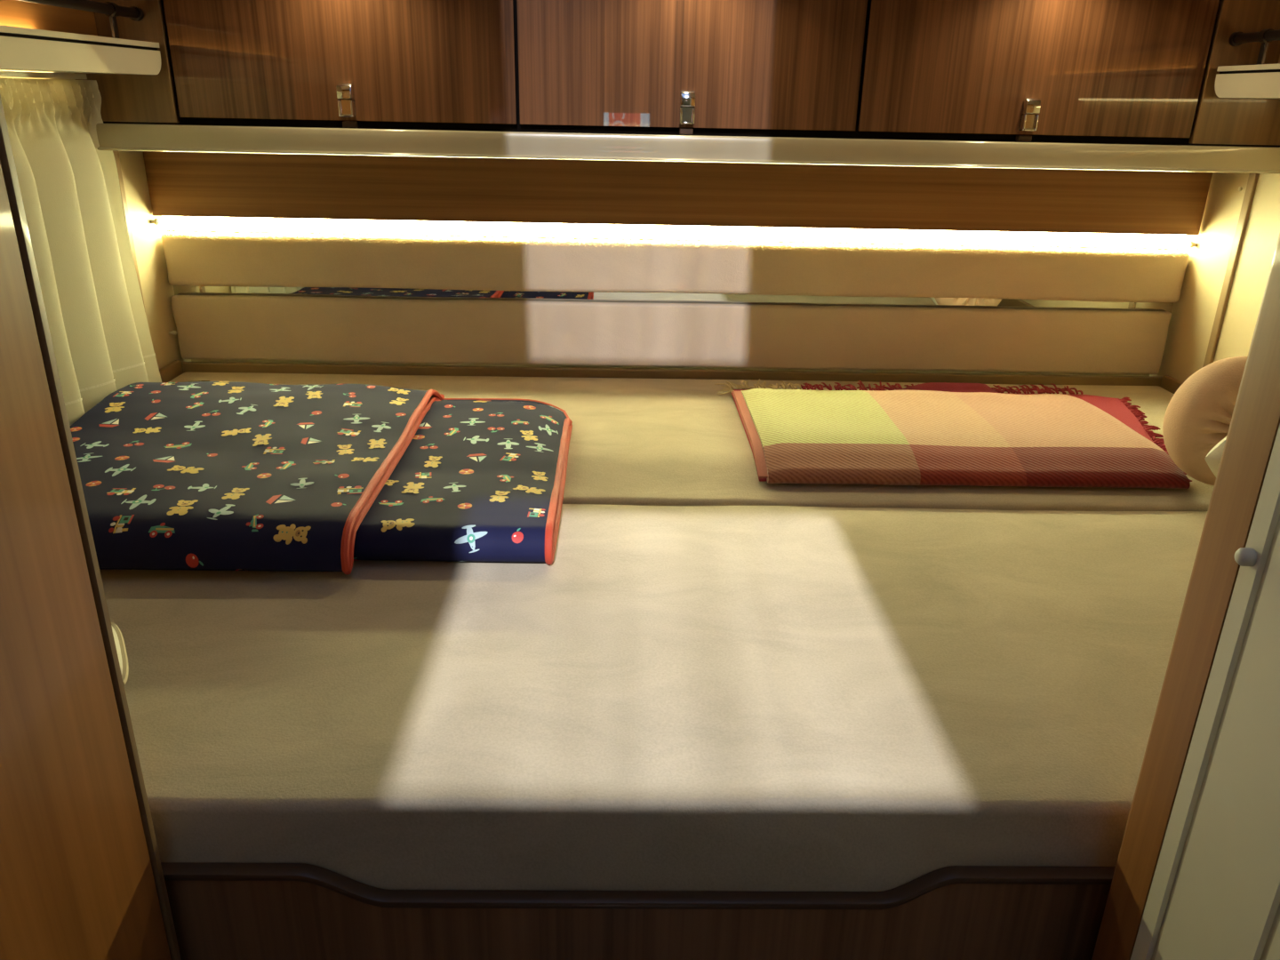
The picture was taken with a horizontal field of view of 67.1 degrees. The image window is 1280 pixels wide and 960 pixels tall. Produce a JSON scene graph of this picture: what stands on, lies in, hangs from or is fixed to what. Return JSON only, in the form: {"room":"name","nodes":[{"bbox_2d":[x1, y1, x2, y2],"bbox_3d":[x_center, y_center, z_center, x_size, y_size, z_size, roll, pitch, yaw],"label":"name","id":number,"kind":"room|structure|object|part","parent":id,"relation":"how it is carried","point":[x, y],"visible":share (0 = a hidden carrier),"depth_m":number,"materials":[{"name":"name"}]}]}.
{"room":"camper van interior","nodes":[
{"label":"camper van interior","id":0,"kind":"room"},
{"bbox_2d":[5,72,191,368],"bbox_3d":[-0.912,0.252,0.061,0.040,1.950,4.035,1,22,-1],"label":"wall","id":1,"kind":"structure","parent":0,"point":[157,292],"depth_m":1.81,"materials":[{"name":"beige paint"}]},
{"bbox_2d":[0,0,160,74],"bbox_3d":[-0.821,-0.560,1.011,0.158,0.239,1.077,1,22,-1],"label":"wall shelf","id":2,"kind":"object","parent":1,"relation":"attached to","point":[36,36],"visible":0.88,"depth_m":1.34,"materials":[{"name":"cream plastic"},{"name":"dark bronze"}]},
{"bbox_3d":[-0.785,-0.537,1.026,0.015,0.015,1.066,1,22,-1],"label":"rail","id":3,"kind":"part","parent":2,"relation":"part of","materials":[{"name":"brown wood"}]},
{"bbox_3d":[-0.822,-0.487,1.022,0.158,0.007,1.044,1,22,-1],"label":"lid","id":4,"kind":"part","parent":2,"relation":"part of","materials":[{"name":"white plastic"}]},
{"bbox_2d":[0,35,160,74],"bbox_3d":[-0.823,-0.463,1.032,0.158,0.035,1.044,1,22,-1],"label":"tray","id":5,"kind":"object","parent":2,"relation":"on","point":[84,54],"depth_m":1.29,"materials":[{"name":"white plastic"}]},
{"bbox_2d":[0,70,161,425],"bbox_3d":[-0.878,-0.229,1.197,0.053,0.523,1.026,1,22,-1],"label":"curtain","id":6,"kind":"object","parent":2,"relation":"hanging from","point":[70,191],"visible":0.77,"depth_m":1.50,"materials":[{"name":"beige fabric"}]},
{"bbox_2d":[129,6,143,21],"bbox_3d":[-0.793,-0.733,1.517,0.021,0.021,0.009,1,22,-1],"label":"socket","id":7,"kind":"object","parent":2,"relation":"attached to","point":[139,15],"depth_m":1.51,"materials":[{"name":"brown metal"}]},
{"bbox_2d":[112,150,145,311],"bbox_3d":[-0.918,-0.374,1.756,0.007,0.460,0.017,1,22,-1],"label":"trim","id":8,"kind":"structure","parent":1,"relation":"attached to","point":[116,153],"depth_m":1.72,"materials":[{"name":"beige plastic"}]},
{"bbox_2d":[150,218,159,224],"bbox_3d":[-0.914,-0.486,1.818,0.018,0.013,0.013,1,22,-1],"label":"peg","id":9,"kind":"object","parent":1,"relation":"attached to","point":[156,221],"visible":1,"depth_m":1.81,"materials":[{"name":"gold plastic"}]},
{"bbox_2d":[159,360,182,382],"bbox_3d":[-0.910,0.060,1.363,0.013,0.145,1.254,1,22,-1],"label":"baseboard","id":10,"kind":"structure","parent":1,"relation":"attached to","point":[172,370],"depth_m":1.88,"materials":[{"name":"brown wood"}]},
{"bbox_2d":[168,330,176,335],"bbox_3d":[-0.918,-0.289,1.894,0.018,0.009,0.009,1,22,-1],"label":"peg","id":11,"kind":"object","parent":1,"relation":"attached to","point":[173,332],"visible":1,"depth_m":1.89,"materials":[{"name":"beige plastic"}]},
{"bbox_2d":[170,230,1176,375],"bbox_3d":[0.078,-0.474,1.939,2.000,1.950,0.040,1,22,-1],"label":"wall","id":12,"kind":"structure","parent":0,"point":[192,360],"depth_m":2.00,"materials":[{"name":"beige paint"}]},
{"bbox_2d":[171,295,1171,374],"bbox_3d":[0.071,-0.291,1.938,1.985,0.130,0.022,1,22,-1],"label":"wall panel","id":13,"kind":"object","parent":12,"relation":"attached to","point":[236,327],"visible":1,"depth_m":1.93,"materials":[{"name":"beige fabric"}]},
{"bbox_2d":[181,361,1162,386],"bbox_3d":[0.073,-0.158,1.974,2.000,0.138,0.015,1,22,-1],"label":"baseboard","id":14,"kind":"structure","parent":12,"relation":"attached to","point":[187,366],"depth_m":1.95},
{"bbox_2d":[164,232,1183,312],"bbox_3d":[0.077,-0.352,1.931,1.992,0.246,0.007,1,22,-1],"label":"wall mirror","id":15,"kind":"object","parent":12,"relation":"attached to","point":[402,293],"visible":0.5,"depth_m":1.92,"materials":[{"name":"silver glass"}]},
{"bbox_2d":[162,216,1186,248],"bbox_3d":[0.077,-0.485,1.886,1.984,0.031,0.046,1,22,-1],"label":"light strip","id":16,"kind":"object","parent":12,"relation":"attached to","point":[170,222],"visible":0.68,"depth_m":1.86,"materials":[{"name":"beige plastic"}]},
{"bbox_2d":[161,230,1189,302],"bbox_3d":[0.079,-0.415,1.884,1.992,0.106,0.030,1,22,-1],"label":"wall panel","id":17,"kind":"object","parent":12,"relation":"attached to","point":[200,259],"visible":1,"depth_m":1.88,"materials":[{"name":"beige fabric"}]},
{"bbox_2d":[73,0,1279,173],"bbox_3d":[0.087,-0.739,1.660,1.998,0.350,0.278,1,22,-1],"label":"upper cabinet","id":18,"kind":"object","parent":12,"relation":"attached to","point":[1141,72],"depth_m":1.57,"materials":[{"name":"brown wood"}]},
{"bbox_3d":[-0.833,-0.731,1.531,0.152,0.306,0.014,1,22,-1],"label":"panel","id":19,"kind":"part","parent":18,"relation":"part of","materials":[{"name":"brown wood"}]},
{"bbox_3d":[-0.476,-0.720,1.542,0.549,0.272,0.012,1,22,-1],"label":"door","id":20,"kind":"part","parent":18,"relation":"part of","materials":[{"name":"brown wood"}]},
{"bbox_2d":[142,151,1212,235],"bbox_3d":[0.081,-0.553,1.818,1.994,0.144,0.014,1,22,-1],"label":"wall panel","id":21,"kind":"object","parent":18,"relation":"attached to","point":[183,184],"visible":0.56,"depth_m":1.82,"materials":[{"name":"brown wood"}]},
{"bbox_3d":[0.091,-0.548,1.598,1.986,0.042,0.022,1,22,-1],"label":"cabinet rail","id":22,"kind":"part","parent":18,"relation":"part of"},
{"bbox_3d":[0.082,-0.712,1.554,0.556,0.272,0.012,1,22,-1],"label":"door","id":23,"kind":"part","parent":18,"relation":"part of","materials":[{"name":"brown wood"}]},
{"bbox_3d":[0.645,-0.705,1.566,0.557,0.272,0.012,1,22,-1],"label":"door","id":24,"kind":"part","parent":18,"relation":"part of","materials":[{"name":"brown wood"}]},
{"bbox_3d":[1.009,-0.708,1.570,0.159,0.306,0.014,1,22,-1],"label":"panel","id":25,"kind":"part","parent":18,"relation":"part of","materials":[{"name":"brown wood"}]},
{"bbox_2d":[1091,232,1279,959],"bbox_3d":[0.742,0.054,0.657,0.709,1.941,0.048,1,22,-1],"label":"door frame","id":26,"kind":"structure","parent":0,"point":[1255,420],"depth_m":0.67,"materials":[{"name":"brown wood"}]},
{"bbox_2d":[1130,424,1279,959],"bbox_3d":[0.404,0.144,0.427,0.024,1.927,0.434,1,22,-1],"label":"door","id":27,"kind":"structure","parent":26,"relation":"in","point":[1214,893],"depth_m":0.63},
{"bbox_2d":[1234,547,1256,566],"bbox_3d":[0.386,0.049,0.615,0.012,0.012,0.012,1,22,-1],"label":"door knob","id":28,"kind":"object","parent":27,"relation":"attached to","point":[1244,556],"visible":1,"depth_m":0.61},
{"bbox_2d":[1149,172,1279,382],"bbox_3d":[1.128,0.278,0.105,0.040,1.950,4.035,1,22,-1],"label":"wall","id":29,"kind":"structure","parent":0,"point":[1193,316],"depth_m":1.79,"materials":[{"name":"beige paint"}]},
{"bbox_2d":[1160,375,1183,393],"bbox_3d":[1.076,0.086,1.405,0.013,0.145,1.254,1,22,-1],"label":"baseboard","id":30,"kind":"structure","parent":29,"relation":"attached to","point":[1169,383],"depth_m":1.93,"materials":[{"name":"brown wood"}]},
{"bbox_2d":[1187,240,1197,247],"bbox_3d":[1.074,-0.457,1.874,0.018,0.013,0.013,1,22,-1],"label":"peg","id":31,"kind":"object","parent":29,"relation":"attached to","point":[1190,244],"visible":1,"depth_m":1.87,"materials":[{"name":"gold plastic"}]},
{"bbox_2d":[1202,173,1259,367],"bbox_3d":[1.078,-0.340,1.779,0.008,0.460,0.020,1,22,-1],"label":"trim","id":32,"kind":"structure","parent":29,"relation":"attached to","point":[1250,191],"depth_m":1.75,"materials":[{"name":"beige plastic"}]},
{"bbox_2d":[1214,28,1279,98],"bbox_3d":[1.015,-0.536,1.050,0.164,0.239,1.077,1,22,-1],"label":"wall shelf","id":33,"kind":"object","parent":29,"relation":"attached to","point":[1260,80],"visible":1,"depth_m":1.48,"materials":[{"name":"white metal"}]},
{"bbox_2d":[1229,32,1243,46],"bbox_3d":[0.962,-0.710,1.554,0.021,0.021,0.009,1,22,-1],"label":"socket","id":34,"kind":"object","parent":33,"relation":"attached to","point":[1234,39],"depth_m":1.55,"materials":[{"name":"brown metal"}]},
{"bbox_2d":[1214,72,1279,98],"bbox_3d":[1.013,-0.440,1.071,0.164,0.035,1.044,1,22,-1],"label":"tray","id":35,"kind":"object","parent":33,"relation":"on","point":[1228,84],"depth_m":1.47,"materials":[{"name":"white plastic"}]},
{"bbox_3d":[1.014,-0.463,1.061,0.164,0.007,1.044,1,22,-1],"label":"lid","id":36,"kind":"part","parent":33,"relation":"part of","materials":[{"name":"white plastic"}]},
{"bbox_3d":[0.969,-0.515,1.063,0.015,0.015,1.066,1,22,-1],"label":"rail","id":37,"kind":"part","parent":33,"relation":"part of","materials":[{"name":"brown wood"}]},
{"bbox_3d":[0.088,1.190,0.451,2.080,0.040,4.035,1,22,-1],"label":"floor","id":38,"kind":"structure","parent":0,"visible":0},
{"bbox_2d":[0,95,181,959],"bbox_3d":[-0.631,0.211,0.191,0.522,1.941,1.017,1,22,-1],"label":"wardrobe","id":39,"kind":"object","parent":38,"relation":"on","point":[82,877],"visible":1,"depth_m":0.62,"materials":[{"name":"brown wood"}]},
{"bbox_2d":[160,862,1115,959],"bbox_3d":[0.076,0.399,1.512,1.998,0.640,1.254,1,22,-1],"label":"bed base","id":40,"kind":"object","parent":38,"relation":"on","point":[220,910],"visible":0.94,"depth_m":0.83,"materials":[{"name":"brown wood"}]},
{"bbox_2d":[99,504,1207,891],"bbox_3d":[0.087,0.200,1.121,1.972,0.104,0.646,1,22,-1],"label":"mattress","id":41,"kind":"object","parent":40,"relation":"on","point":[701,698],"visible":0.7,"depth_m":0.94,"materials":[{"name":"beige fabric"}]},
{"bbox_2d":[111,622,128,686],"bbox_3d":[-0.600,0.187,0.911,0.206,0.045,0.136,-11,25,-28],"label":"handle","id":42,"kind":"object","parent":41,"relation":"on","point":[119,642],"visible":0.18,"depth_m":0.95,"materials":[{"name":"white plastic"}]},
{"bbox_2d":[69,380,572,574],"bbox_3d":[-0.484,-0.042,1.446,0.745,0.084,0.687,1,22,-1],"label":"blanket","id":43,"kind":"object","parent":41,"relation":"on","point":[203,475],"visible":0.94,"depth_m":1.30,"materials":[{"name":"blue fabric"}]},
{"bbox_2d":[1204,436,1226,477],"bbox_3d":[0.870,-0.028,1.312,0.210,0.210,0.052,1,22,-2],"label":"pillow","id":44,"kind":"object","parent":41,"relation":"on","point":[1212,459],"visible":0.09,"depth_m":1.30,"materials":[{"name":"white fabric"}]},
{"bbox_2d":[168,372,1214,511],"bbox_3d":[0.078,-0.040,1.694,1.972,0.125,0.593,1,22,-1],"label":"mattress","id":45,"kind":"object","parent":40,"relation":"on","point":[634,442],"visible":0.25,"depth_m":1.54,"materials":[{"name":"beige fabric"}]},
{"bbox_2d":[714,378,1191,488],"bbox_3d":[0.538,-0.099,1.667,0.784,0.048,0.492,1,22,-1],"label":"plaid throw","id":46,"kind":"object","parent":45,"relation":"on","point":[930,433],"visible":0.99,"depth_m":1.53,"materials":[{"name":"fabric"}]},
{"bbox_2d":[1162,356,1247,485],"bbox_3d":[0.873,-0.085,1.417,0.195,0.195,0.116,1,22,-1],"label":"round cushion","id":47,"kind":"object","parent":45,"relation":"on","point":[1198,415],"visible":0.44,"depth_m":1.38,"materials":[{"name":"beige fabric"}]}
]}

